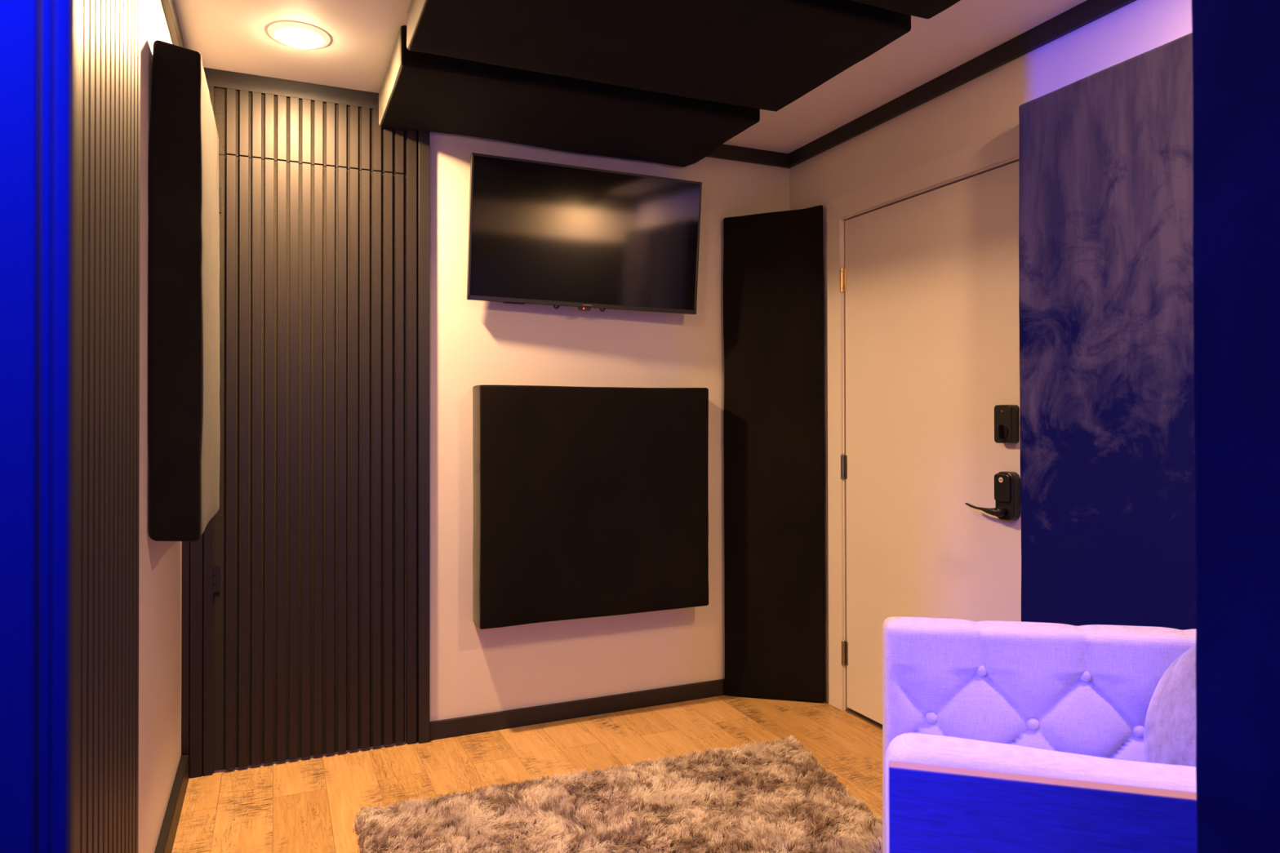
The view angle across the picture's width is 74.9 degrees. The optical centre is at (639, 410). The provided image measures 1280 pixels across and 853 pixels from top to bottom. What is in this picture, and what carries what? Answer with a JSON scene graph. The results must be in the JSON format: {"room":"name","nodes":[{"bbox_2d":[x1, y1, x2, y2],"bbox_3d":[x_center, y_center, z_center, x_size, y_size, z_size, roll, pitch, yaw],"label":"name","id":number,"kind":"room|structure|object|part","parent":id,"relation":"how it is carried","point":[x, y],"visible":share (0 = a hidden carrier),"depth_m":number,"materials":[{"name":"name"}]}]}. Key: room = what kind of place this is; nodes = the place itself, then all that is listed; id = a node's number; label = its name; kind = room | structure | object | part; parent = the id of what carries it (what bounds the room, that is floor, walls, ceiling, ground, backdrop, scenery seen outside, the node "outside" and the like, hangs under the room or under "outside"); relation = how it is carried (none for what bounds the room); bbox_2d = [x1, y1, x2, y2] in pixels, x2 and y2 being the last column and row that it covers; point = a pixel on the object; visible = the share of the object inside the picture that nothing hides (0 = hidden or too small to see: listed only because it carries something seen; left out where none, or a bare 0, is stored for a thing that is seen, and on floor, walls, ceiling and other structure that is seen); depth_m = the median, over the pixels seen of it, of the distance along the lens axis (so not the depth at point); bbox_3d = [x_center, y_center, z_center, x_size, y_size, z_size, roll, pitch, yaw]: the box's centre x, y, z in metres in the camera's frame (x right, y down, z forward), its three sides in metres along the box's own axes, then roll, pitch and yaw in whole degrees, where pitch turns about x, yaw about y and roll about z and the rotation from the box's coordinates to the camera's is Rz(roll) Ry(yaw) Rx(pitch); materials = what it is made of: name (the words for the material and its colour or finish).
{"room":"studio","nodes":[
{"label":"studio","id":0,"kind":"room"},
{"bbox_2d":[137,0,182,852],"bbox_3d":[-1.086,0.023,1.641,0.100,2.440,2.637,0,-1,-24],"label":"wall","id":1,"kind":"structure","parent":0,"point":[160,562],"depth_m":2.13,"materials":[{"name":"white paint"}]},
{"bbox_2d":[72,0,140,852],"bbox_3d":[-0.848,0.020,1.287,0.051,2.440,0.678,0,-1,-24],"label":"wall panel","id":2,"kind":"object","parent":1,"relation":"attached to","point":[107,174],"depth_m":1.29,"materials":[{"name":"black wood"}]},
{"bbox_2d":[154,755,188,852],"bbox_3d":[-1.270,1.205,2.211,0.024,0.086,1.365,0,-1,-24],"label":"baseboard","id":3,"kind":"structure","parent":1,"relation":"attached to","point":[166,837],"depth_m":2.48,"materials":[{"name":"black wood"}]},
{"bbox_2d":[160,0,185,47],"bbox_3d":[-1.029,-1.166,1.665,0.020,0.061,2.617,0,-1,-24],"label":"trim","id":4,"kind":"structure","parent":1,"relation":"attached to","point":[169,7],"depth_m":2.45,"materials":[{"name":"black wood"}]},
{"bbox_2d":[147,40,220,541],"bbox_3d":[-1.306,-0.296,2.420,0.129,1.269,0.731,0,-1,-24],"label":"wall panel","id":5,"kind":"object","parent":1,"relation":"attached to","point":[184,427],"visible":1,"depth_m":2.09,"materials":[{"name":"black fabric"}]},
{"bbox_2d":[214,131,789,772],"bbox_3d":[-0.457,0.036,3.410,2.672,2.440,0.100,0,-1,-24],"label":"wall","id":6,"kind":"structure","parent":0,"point":[473,670],"depth_m":3.39,"materials":[{"name":"white paint"}]},
{"bbox_2d":[181,84,429,778],"bbox_3d":[-1.184,0.065,3.021,0.829,2.379,0.030,0,-1,-24],"label":"wall panel","id":7,"kind":"object","parent":6,"relation":"attached to","point":[253,124],"depth_m":3.08,"materials":[{"name":"black wood"}]},
{"bbox_2d":[213,154,405,771],"bbox_3d":[-1.183,0.177,3.024,0.649,2.138,0.021,0,-1,-24],"label":"door","id":8,"kind":"structure","parent":6,"relation":"in","point":[308,570],"depth_m":3.02,"materials":[{"name":"black wood"}]},
{"bbox_2d":[203,66,791,168],"bbox_3d":[-0.436,-1.154,3.365,2.472,0.061,0.020,0,-1,-24],"label":"trim","id":9,"kind":"structure","parent":6,"relation":"attached to","point":[219,78],"depth_m":3.04,"materials":[{"name":"black wood"}]},
{"bbox_2d":[429,679,725,740],"bbox_3d":[-0.051,1.222,3.514,1.641,0.068,0.016,0,-1,-24],"label":"baseboard","id":10,"kind":"structure","parent":6,"relation":"attached to","point":[491,722],"depth_m":3.41,"materials":[{"name":"black wood"}]},
{"bbox_2d":[466,152,702,314],"bbox_3d":[-0.210,-0.690,3.383,0.972,0.575,0.108,0,0,-21],"label":"television","id":11,"kind":"object","parent":6,"relation":"attached to","point":[540,233],"visible":1,"depth_m":3.34,"materials":[{"name":"black plastic"}]},
{"bbox_2d":[472,385,708,629],"bbox_3d":[-0.180,0.364,3.404,0.982,0.926,0.133,0,-1,-24],"label":"wall panel","id":12,"kind":"object","parent":6,"relation":"attached to","point":[589,502],"visible":1,"depth_m":3.32,"materials":[{"name":"black fabric"}]},
{"bbox_2d":[171,695,882,852],"bbox_3d":[0.202,1.284,0.763,5.186,0.100,5.457,0,-1,-24],"label":"floor","id":13,"kind":"structure","parent":0,"point":[309,805],"depth_m":2.96,"materials":[{"name":"laminate"}]},
{"bbox_2d":[351,734,883,852],"bbox_3d":[0.167,1.239,2.034,1.613,0.008,1.812,0,-1,-24],"label":"shag rug","id":14,"kind":"object","parent":13,"relation":"on","point":[775,797],"visible":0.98,"depth_m":2.53,"materials":[{"name":"brown carpet"}]},
{"bbox_2d":[882,616,1195,852],"bbox_3d":[0.883,0.872,1.618,0.854,0.715,0.964,0,0,11],"label":"sofa","id":15,"kind":"object","parent":14,"relation":"on","point":[1046,700],"visible":0.57,"depth_m":1.99,"materials":[{"name":"beige fabric"}]},
{"bbox_3d":[0.692,0.836,1.248,0.627,0.634,0.125,0,0,16],"label":"arm","id":16,"kind":"part","parent":15,"relation":"part of","materials":[{"name":"beige fabric"}]},
{"bbox_2d":[1143,644,1195,767],"bbox_3d":[1.156,0.649,1.718,0.183,0.329,0.349,0,0,6],"label":"cushion","id":17,"kind":"object","parent":15,"relation":"on","point":[1170,723],"visible":0.34,"depth_m":1.73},
{"bbox_2d":[888,760,1197,852],"bbox_3d":[0.626,0.878,1.187,0.520,0.696,0.026,0,0,16],"label":"wooden board","id":18,"kind":"object","parent":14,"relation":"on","point":[933,808],"visible":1,"depth_m":1.20,"materials":[{"name":"brown wood"}]},
{"bbox_2d":[723,204,825,702],"bbox_3d":[0.582,0.184,3.648,0.436,2.140,0.032,0,0,14],"label":"panel","id":19,"kind":"object","parent":13,"relation":"on","point":[774,440],"visible":1,"depth_m":3.63,"materials":[{"name":"black fabric"}]},
{"bbox_2d":[173,0,1086,153],"bbox_3d":[-0.170,-1.257,0.623,4.386,0.100,5.457,0,-1,-24],"label":"ceiling","id":20,"kind":"structure","parent":0,"point":[228,35],"depth_m":2.75,"materials":[{"name":"white paint"}]},
{"bbox_2d":[267,21,330,48],"bbox_3d":[-1.079,-1.185,2.646,0.184,0.053,0.184,0,-1,-24],"label":"recessed light","id":21,"kind":"object","parent":20,"relation":"in","point":[295,34],"visible":1,"depth_m":2.61,"materials":[{"name":"white"}]},
{"bbox_2d":[378,25,759,167],"bbox_3d":[-0.263,-1.122,3.101,1.298,0.135,0.601,0,-1,-24],"label":"ceiling panel","id":22,"kind":"object","parent":20,"relation":"attached to","point":[424,91],"visible":0.81,"depth_m":3.00,"materials":[{"name":"black fabric"}]},
{"bbox_2d":[406,0,911,111],"bbox_3d":[0.039,-1.133,2.426,1.298,0.124,0.703,0,-1,-24],"label":"ceiling panel","id":23,"kind":"object","parent":20,"relation":"attached to","point":[766,55],"visible":1,"depth_m":2.42,"materials":[{"name":"black fabric"}]},
{"bbox_2d":[850,0,960,18],"bbox_3d":[0.324,-1.138,1.776,1.296,0.124,0.596,0,-1,-24],"label":"ceiling panel","id":24,"kind":"object","parent":20,"relation":"attached to","point":[926,9],"visible":1,"depth_m":2.22,"materials":[{"name":"black fabric"}]},
{"bbox_2d":[789,0,1191,711],"bbox_3d":[1.796,0.016,1.473,0.100,2.440,5.257,0,-1,-24],"label":"wall","id":25,"kind":"structure","parent":0,"point":[986,106],"depth_m":2.91,"materials":[{"name":"white paint"}]},
{"bbox_2d":[826,126,1019,711],"bbox_3d":[1.033,0.174,3.073,0.013,2.153,1.114,0,-1,-24],"label":"trim","id":26,"kind":"structure","parent":25,"relation":"attached to","point":[1003,147],"depth_m":3.50,"materials":[{"name":"white wood"}]},
{"bbox_2d":[840,160,1021,730],"bbox_3d":[1.055,0.222,3.086,0.162,2.056,0.929,0,-1,-24],"label":"door","id":27,"kind":"structure","parent":25,"relation":"in","point":[931,464],"depth_m":3.03,"materials":[{"name":"white wood"}]},
{"bbox_3d":[1.134,0.325,2.745,0.034,0.032,0.154,0,-1,-24],"label":"lever","id":28,"kind":"part","parent":27,"relation":"part of","materials":[{"name":"black metal"}]},
{"bbox_2d":[788,0,1136,167],"bbox_3d":[1.216,-1.163,2.649,0.020,0.061,2.617,0,-1,-24],"label":"trim","id":29,"kind":"structure","parent":25,"relation":"attached to","point":[1087,11],"depth_m":2.85,"materials":[{"name":"black wood"}]},
{"bbox_2d":[1018,32,1195,630],"bbox_3d":[1.325,-0.029,2.299,0.102,1.828,0.614,0,-1,-24],"label":"wall panel","id":30,"kind":"object","parent":25,"relation":"attached to","point":[1106,189],"visible":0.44,"depth_m":2.28,"materials":[{"name":"fabric"}]},
{"bbox_3d":[-0.140,0.012,0.550,4.186,2.440,0.120,0,-1,-24],"label":"wall","id":31,"kind":"structure","parent":0,"visible":0},
{"bbox_2d":[0,0,75,852],"bbox_3d":[-0.351,0.178,0.449,0.098,2.109,0.132,0,-1,-24],"label":"trim","id":32,"kind":"structure","parent":31,"relation":"attached to","point":[37,37],"depth_m":0.41,"materials":[{"name":"blue paint"}]},
{"bbox_2d":[1191,0,1279,852],"bbox_3d":[0.689,0.172,0.887,0.026,2.080,0.197,0,-1,-24],"label":"doorway panel","id":33,"kind":"object","parent":31,"relation":"attached to","point":[1236,43],"visible":1,"depth_m":0.93,"materials":[{"name":"fabric"}]}
]}

